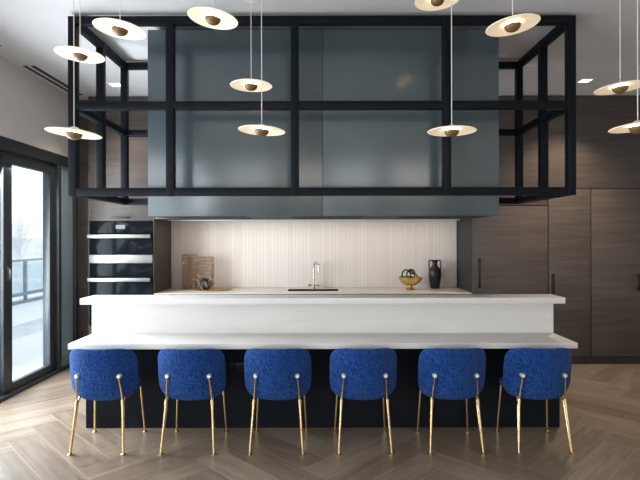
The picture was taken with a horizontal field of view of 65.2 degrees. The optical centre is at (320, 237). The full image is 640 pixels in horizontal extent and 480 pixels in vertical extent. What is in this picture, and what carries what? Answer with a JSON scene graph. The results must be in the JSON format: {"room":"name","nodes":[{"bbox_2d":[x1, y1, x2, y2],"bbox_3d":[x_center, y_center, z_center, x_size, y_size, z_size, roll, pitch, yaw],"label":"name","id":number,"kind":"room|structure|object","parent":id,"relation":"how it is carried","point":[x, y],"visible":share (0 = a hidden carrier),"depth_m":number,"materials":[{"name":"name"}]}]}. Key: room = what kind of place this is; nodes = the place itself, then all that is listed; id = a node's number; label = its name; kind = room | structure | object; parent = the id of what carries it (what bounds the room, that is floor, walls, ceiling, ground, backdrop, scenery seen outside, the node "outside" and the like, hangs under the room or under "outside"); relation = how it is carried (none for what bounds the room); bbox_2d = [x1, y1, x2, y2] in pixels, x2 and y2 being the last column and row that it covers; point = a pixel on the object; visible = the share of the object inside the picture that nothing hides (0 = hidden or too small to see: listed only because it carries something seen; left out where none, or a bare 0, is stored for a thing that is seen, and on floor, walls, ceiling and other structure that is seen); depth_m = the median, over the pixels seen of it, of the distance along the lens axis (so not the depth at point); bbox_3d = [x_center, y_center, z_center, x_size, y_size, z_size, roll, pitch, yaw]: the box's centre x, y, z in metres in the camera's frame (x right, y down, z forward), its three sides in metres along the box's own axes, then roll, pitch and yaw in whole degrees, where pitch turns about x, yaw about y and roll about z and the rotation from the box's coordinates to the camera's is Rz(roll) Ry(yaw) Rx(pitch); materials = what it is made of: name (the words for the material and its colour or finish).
{"room":"kitchen","nodes":[
{"label":"kitchen","id":0,"kind":"room"},
{"bbox_2d":[0,56,78,339],"bbox_3d":[-3.220,-0.038,1.285,0.200,3.470,11.370,0,0,0],"label":"wall","id":1,"kind":"structure","parent":0,"point":[29,104],"depth_m":5.38,"materials":[{"name":"paint"}]},
{"bbox_2d":[0,136,77,402],"bbox_3d":[-3.203,0.303,4.990,0.192,2.592,2.820,0,0,0],"label":"door","id":2,"kind":"structure","parent":1,"relation":"in","point":[60,210],"depth_m":5.82,"materials":[{"name":"metal"}]},
{"bbox_2d":[0,364,639,479],"bbox_3d":[0.893,1.639,1.385,8.020,0.102,11.170,0,0,0],"label":"floor","id":3,"kind":"structure","parent":0,"point":[603,400],"depth_m":3.79,"materials":[{"name":"brown wood"}]},
{"bbox_2d":[78,100,88,338],"bbox_3d":[-3.012,-0.087,6.430,0.209,3.367,0.020,0,0,0],"label":"filler panel","id":4,"kind":"object","parent":3,"relation":"on","point":[83,204],"visible":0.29,"depth_m":6.42,"materials":[{"name":"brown wood"}]},
{"bbox_2d":[67,349,146,455],"bbox_3d":[-1.651,1.206,3.889,0.512,0.775,0.485,0,0,-1],"label":"dining chair","id":5,"kind":"object","parent":3,"relation":"on","point":[101,374],"visible":1,"depth_m":3.70,"materials":[{"name":"blue fabric"}]},
{"bbox_2d":[88,96,170,334],"bbox_3d":[-2.496,-0.089,6.589,0.818,3.368,0.758,0,0,0],"label":"tall cabinet","id":6,"kind":"object","parent":3,"relation":"on","point":[138,120],"visible":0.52,"depth_m":6.25,"materials":[{"name":"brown wood"}]},
{"bbox_2d":[87,263,152,324],"bbox_3d":[-2.497,0.702,6.490,0.794,0.762,0.620,0,0,0],"label":"wall oven","id":7,"kind":"object","parent":6,"relation":"in","point":[105,278],"visible":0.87,"depth_m":6.23,"materials":[{"name":"black glass"}]},
{"bbox_2d":[87,221,152,262],"bbox_3d":[-2.499,0.053,6.490,0.794,0.524,0.620,0,0,0],"label":"speed oven","id":8,"kind":"object","parent":6,"relation":"in","point":[109,241],"visible":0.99,"depth_m":6.23,"materials":[{"name":"black glass"}]},
{"bbox_2d":[158,349,227,455],"bbox_3d":[-0.983,1.205,3.889,0.512,0.775,0.485,0,0,0],"label":"dining chair","id":9,"kind":"object","parent":3,"relation":"on","point":[184,374],"visible":1,"depth_m":3.70,"materials":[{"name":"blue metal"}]},
{"bbox_2d":[155,294,358,294],"bbox_3d":[-0.096,1.147,6.609,3.969,0.886,0.718,0,0,0],"label":"base cabinet","id":10,"kind":"object","parent":3,"relation":"on","point":[155,294],"visible":0.02,"depth_m":6.27,"materials":[{"name":"grey wood"}]},
{"bbox_2d":[155,287,471,293],"bbox_3d":[-0.097,0.694,6.593,3.967,0.008,0.726,0,0,0],"label":"countertop","id":11,"kind":"structure","parent":10,"relation":"on","point":[370,290],"depth_m":6.46,"materials":[{"name":"white stone"}]},
{"bbox_2d":[182,254,197,288],"bbox_3d":[-1.794,0.458,6.840,0.207,0.472,0.206,0,0,0],"label":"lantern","id":12,"kind":"object","parent":11,"relation":"on","point":[196,255],"visible":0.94,"depth_m":6.80,"materials":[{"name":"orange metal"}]},
{"bbox_2d":[194,287,231,290],"bbox_3d":[-1.444,0.686,6.700,0.500,0.013,0.430,0,0,0],"label":"round tray","id":13,"kind":"object","parent":11,"relation":"on","point":[214,288],"visible":0.84,"depth_m":6.64,"materials":[{"name":"gold metal"}]},
{"bbox_2d":[199,278,211,289],"bbox_3d":[-1.519,0.604,6.575,0.107,0.154,0.151,0,0,34],"label":"ornament","id":14,"kind":"object","parent":13,"relation":"on","point":[203,279],"visible":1,"depth_m":6.56,"materials":[{"name":"black metal"}]},
{"bbox_2d":[198,257,213,288],"bbox_3d":[-1.554,0.467,6.755,0.222,0.425,0.220,0,0,0],"label":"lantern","id":15,"kind":"object","parent":13,"relation":"on","point":[200,259],"visible":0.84,"depth_m":6.71,"materials":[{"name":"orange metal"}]},
{"bbox_2d":[287,289,338,294],"bbox_3d":[-0.104,0.795,6.633,0.666,0.210,0.263,0,0,0],"label":"sink","id":16,"kind":"object","parent":11,"relation":"in","point":[288,289],"visible":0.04,"depth_m":6.76,"materials":[{"name":"black paint"}]},
{"bbox_2d":[308,262,318,288],"bbox_3d":[-0.078,0.505,6.816,0.183,0.370,0.095,0,0,34],"label":"tap","id":17,"kind":"object","parent":11,"relation":"on","point":[309,285],"visible":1,"depth_m":6.83,"materials":[{"name":"silver metal"}]},
{"bbox_2d":[399,276,421,289],"bbox_3d":[1.191,0.603,6.660,0.316,0.170,0.316,0,0,0],"label":"footed bowl","id":18,"kind":"object","parent":11,"relation":"on","point":[410,282],"visible":0.98,"depth_m":6.57,"materials":[{"name":"gold metal"}]},
{"bbox_2d":[401,269,417,277],"bbox_3d":[1.188,0.507,6.668,0.190,0.196,0.188,0,0,28],"label":"ornament","id":19,"kind":"object","parent":18,"relation":"in","point":[411,271],"visible":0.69,"depth_m":6.66,"materials":[{"name":"black metal"}]},
{"bbox_2d":[428,260,440,288],"bbox_3d":[1.556,0.491,6.830,0.174,0.392,0.174,0,0,30],"label":"vase","id":20,"kind":"object","parent":11,"relation":"on","point":[434,273],"visible":1,"depth_m":6.77,"materials":[{"name":"black ceramic"}]},
{"bbox_2d":[244,348,311,455],"bbox_3d":[-0.327,1.203,3.889,0.512,0.775,0.485,0,0,1],"label":"dining chair","id":21,"kind":"object","parent":3,"relation":"on","point":[270,374],"visible":1,"depth_m":3.70,"materials":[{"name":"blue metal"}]},
{"bbox_2d":[86,348,559,427],"bbox_3d":[0.014,1.151,4.605,3.970,0.878,0.830,0,0,0],"label":"kitchen island","id":22,"kind":"object","parent":3,"relation":"on","point":[320,398],"visible":0.18,"depth_m":4.19,"materials":[{"name":"black paint"}]},
{"bbox_2d":[230,363,243,371],"bbox_3d":[-0.698,1.081,4.184,0.120,0.076,0.010,0,0,0],"label":"power socket","id":23,"kind":"object","parent":22,"relation":"attached to","point":[234,367],"visible":0.88,"depth_m":4.18,"materials":[{"name":"plastic"}]},
{"bbox_2d":[68,294,577,348],"bbox_3d":[0.013,0.677,4.460,3.970,0.373,1.140,0,0,0],"label":"island countertop","id":24,"kind":"structure","parent":22,"relation":"on","point":[361,321],"depth_m":4.30,"materials":[{"name":"white stone"}]},
{"bbox_2d":[330,348,396,455],"bbox_3d":[0.322,1.202,3.889,0.512,0.775,0.485,0,0,-1],"label":"dining chair","id":25,"kind":"object","parent":3,"relation":"on","point":[355,374],"visible":1,"depth_m":3.70,"materials":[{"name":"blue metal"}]},
{"bbox_2d":[415,348,485,454],"bbox_3d":[0.998,1.200,3.889,0.512,0.775,0.485,0,0,0],"label":"dining chair","id":26,"kind":"object","parent":3,"relation":"on","point":[443,373],"visible":1,"depth_m":3.70,"materials":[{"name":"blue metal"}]},
{"bbox_2d":[457,96,547,293],"bbox_3d":[2.365,-0.099,6.587,0.946,3.368,0.763,0,0,0],"label":"tall cabinet","id":27,"kind":"object","parent":3,"relation":"on","point":[505,253],"visible":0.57,"depth_m":6.25,"materials":[{"name":"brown wood"}]},
{"bbox_2d":[495,348,574,454],"bbox_3d":[1.649,1.199,3.889,0.512,0.775,0.485,0,0,0],"label":"dining chair","id":28,"kind":"object","parent":3,"relation":"on","point":[528,373],"visible":1,"depth_m":3.70,"materials":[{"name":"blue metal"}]},
{"bbox_2d":[547,95,639,363],"bbox_3d":[3.420,-0.101,6.587,1.156,3.368,0.763,0,0,0],"label":"tall cabinet","id":29,"kind":"object","parent":3,"relation":"on","point":[594,232],"visible":0.74,"depth_m":6.25,"materials":[{"name":"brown wood"}]},
{"bbox_2d":[0,0,639,99],"bbox_3d":[0.886,-1.842,1.385,8.420,0.120,11.570,0,0,0],"label":"ceiling","id":30,"kind":"structure","parent":0,"point":[30,30],"depth_m":4.24,"materials":[{"name":"paint"}]},
{"bbox_2d":[23,66,82,94],"bbox_3d":[-3.009,-1.771,5.675,0.124,0.005,1.050,0,0,0],"label":"ceiling vent","id":31,"kind":"object","parent":30,"relation":"in","point":[34,69],"visible":0.81,"depth_m":5.51,"materials":[{"name":"black metal"}]},
{"bbox_2d":[45,0,101,139],"bbox_3d":[-1.473,-1.181,2.981,0.309,1.192,0.310,0,0,0],"label":"pendant lamp","id":32,"kind":"object","parent":30,"relation":"hanging from","point":[74,133],"visible":1,"depth_m":2.98,"materials":[{"name":"beige metal"}]},
{"bbox_2d":[54,44,104,63],"bbox_3d":[-1.606,-1.479,3.333,0.309,0.595,0.310,0,0,0],"label":"pendant lamp","id":33,"kind":"object","parent":30,"relation":"hanging from","point":[83,55],"visible":0.97,"depth_m":3.32,"materials":[{"name":"beige metal"}]},
{"bbox_2d":[106,82,119,86],"bbox_3d":[-2.374,-1.772,5.780,0.160,0.006,0.160,0,0,0],"label":"recessed light","id":34,"kind":"object","parent":30,"relation":"in","point":[112,84],"visible":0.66,"depth_m":5.77,"materials":[{"name":"beige"}]},
{"bbox_2d":[92,18,146,39],"bbox_3d":[-1.222,-1.504,3.039,0.308,0.548,0.310,0,0,0],"label":"pendant lamp","id":35,"kind":"object","parent":30,"relation":"hanging from","point":[117,28],"visible":1,"depth_m":3.03,"materials":[{"name":"beige metal"}]},
{"bbox_2d":[187,7,237,29],"bbox_3d":[-0.670,-1.550,3.100,0.308,0.457,0.310,0,0,0],"label":"pendant lamp","id":36,"kind":"object","parent":30,"relation":"hanging from","point":[209,17],"visible":1,"depth_m":3.09,"materials":[{"name":"beige metal"}]},
{"bbox_2d":[230,0,271,91],"bbox_3d":[-0.516,-1.433,3.691,0.310,0.692,0.310,0,0,0],"label":"pendant lamp","id":37,"kind":"object","parent":30,"relation":"hanging from","point":[248,85],"visible":0.99,"depth_m":3.69,"materials":[{"name":"beige metal"}]},
{"bbox_2d":[238,0,284,136],"bbox_3d":[-0.392,-1.225,3.298,0.310,1.109,0.310,0,0,0],"label":"pendant lamp","id":38,"kind":"object","parent":30,"relation":"hanging from","point":[261,130],"visible":1,"depth_m":3.30,"materials":[{"name":"beige metal"}]},
{"bbox_2d":[68,15,575,204],"bbox_3d":[0.008,-1.058,4.489,4.003,1.444,1.103,0,0,0],"label":"steel frame","id":39,"kind":"object","parent":30,"relation":"hanging from","point":[566,24],"visible":0.77,"depth_m":3.94,"materials":[{"name":"black metal"}]},
{"bbox_2d":[148,29,498,218],"bbox_3d":[0.019,-0.980,4.505,2.920,1.601,0.690,0,0,0],"label":"extractor hood","id":40,"kind":"object","parent":30,"relation":"hanging from","point":[338,148],"visible":0.96,"depth_m":4.16,"materials":[{"name":"grey metal"}]},
{"bbox_2d":[415,0,458,10],"bbox_3d":[0.802,-1.691,3.444,0.310,0.182,0.310,0,0,0],"label":"pendant lamp","id":41,"kind":"object","parent":30,"relation":"hanging from","point":[427,5],"visible":1,"depth_m":3.51,"materials":[{"name":"beige metal"}]},
{"bbox_2d":[427,0,476,136],"bbox_3d":[0.844,-1.217,3.229,0.310,1.130,0.310,0,0,0],"label":"pendant lamp","id":42,"kind":"object","parent":30,"relation":"hanging from","point":[451,130],"visible":1,"depth_m":3.23,"materials":[{"name":"beige metal"}]},
{"bbox_2d":[485,0,540,36],"bbox_3d":[1.141,-1.505,2.981,0.308,0.554,0.310,0,0,0],"label":"pendant lamp","id":43,"kind":"object","parent":30,"relation":"hanging from","point":[514,24],"visible":1,"depth_m":2.97,"materials":[{"name":"beige metal"}]},
{"bbox_2d":[523,65,536,70],"bbox_3d":[2.166,-1.780,5.240,0.184,0.008,0.184,0,0,0],"label":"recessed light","id":44,"kind":"object","parent":30,"relation":"attached to","point":[526,67],"visible":0.7,"depth_m":5.22,"materials":[{"name":"paint"}]},
{"bbox_2d":[576,78,595,82],"bbox_3d":[2.996,-1.783,5.670,0.160,0.006,0.160,0,0,0],"label":"recessed light","id":45,"kind":"object","parent":30,"relation":"in","point":[582,80],"visible":0.9,"depth_m":5.66,"materials":[{"name":"beige"}]},
{"bbox_2d":[594,25,639,94],"bbox_3d":[1.973,-1.368,3.298,0.309,0.832,0.310,0,0,0],"label":"pendant lamp","id":46,"kind":"object","parent":30,"relation":"hanging from","point":[620,87],"visible":1,"depth_m":3.30,"materials":[{"name":"beige metal"}]},
{"bbox_2d":[608,0,639,133],"bbox_3d":[1.887,-1.203,2.981,0.309,1.162,0.310,0,0,0],"label":"pendant lamp","id":47,"kind":"object","parent":30,"relation":"hanging from","point":[634,127],"visible":1,"depth_m":2.98,"materials":[{"name":"beige metal"}]},
{"bbox_2d":[292,220,456,294],"bbox_3d":[0.890,-0.047,7.070,8.420,3.470,0.200,0,0,0],"label":"wall","id":48,"kind":"structure","parent":0,"point":[386,220],"depth_m":6.97,"materials":[{"name":"paint"}]},
{"bbox_2d":[155,217,462,220],"bbox_3d":[-0.101,-1.005,6.609,3.969,1.546,0.718,0,0,0],"label":"upper cabinet","id":49,"kind":"object","parent":48,"relation":"attached to","point":[159,218],"visible":0.1,"depth_m":6.59,"materials":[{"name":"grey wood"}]},
{"bbox_2d":[171,221,456,287],"bbox_3d":[-0.098,0.225,6.963,3.967,0.926,0.011,0,0,0],"label":"backsplash","id":50,"kind":"structure","parent":48,"relation":"attached to","point":[246,254],"depth_m":6.96,"materials":[{"name":"beige tile"}]},
{"label":"outside","id":51,"kind":"structure","parent":0,"visible":0},
{"bbox_2d":[12,286,42,300],"bbox_3d":[-73.927,10.845,50.000,132.100,0.200,220.000,0,0,0],"label":"snow field","id":52,"kind":"structure","parent":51,"point":[41,287],"depth_m":94.73,"materials":[{"name":"white snow"}]},
{"bbox_2d":[12,238,42,290],"bbox_3d":[-80.989,5.317,88.000,38.000,10.885,156.000,0,0,0],"label":"hills","id":53,"kind":"structure","parent":52,"relation":"on","point":[35,273],"depth_m":111.21,"materials":[{"name":"white snow"}]},
{"bbox_2d":[12,202,42,299],"bbox_3d":[-38.425,2.860,62.048,7.647,15.651,6.074,0,0,22],"label":"bare tree","id":54,"kind":"object","parent":52,"relation":"on","point":[18,242],"visible":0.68,"depth_m":61.59,"materials":[{"name":"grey plant"}]},
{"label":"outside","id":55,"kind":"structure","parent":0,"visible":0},
{"bbox_2d":[12,318,42,339],"bbox_3d":[-5.266,1.686,10.000,0.780,0.110,32.000,0,0,0],"label":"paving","id":56,"kind":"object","parent":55,"point":[29,328],"visible":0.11,"depth_m":8.91,"materials":[{"name":"white snow"}]},
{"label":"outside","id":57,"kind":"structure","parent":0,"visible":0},
{"bbox_2d":[12,299,42,380],"bbox_3d":[-5.606,1.682,10.000,4.580,0.120,32.000,0,0,0],"label":"snow","id":58,"kind":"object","parent":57,"point":[27,351],"depth_m":7.60,"materials":[{"name":"white snow"}]},
{"bbox_2d":[12,258,42,305],"bbox_3d":[-7.498,1.081,12.620,0.160,1.090,22.760,0,0,0],"label":"terrace railing","id":59,"kind":"object","parent":58,"relation":"on","point":[25,292],"visible":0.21,"depth_m":12.64,"materials":[{"name":"grey metal"}]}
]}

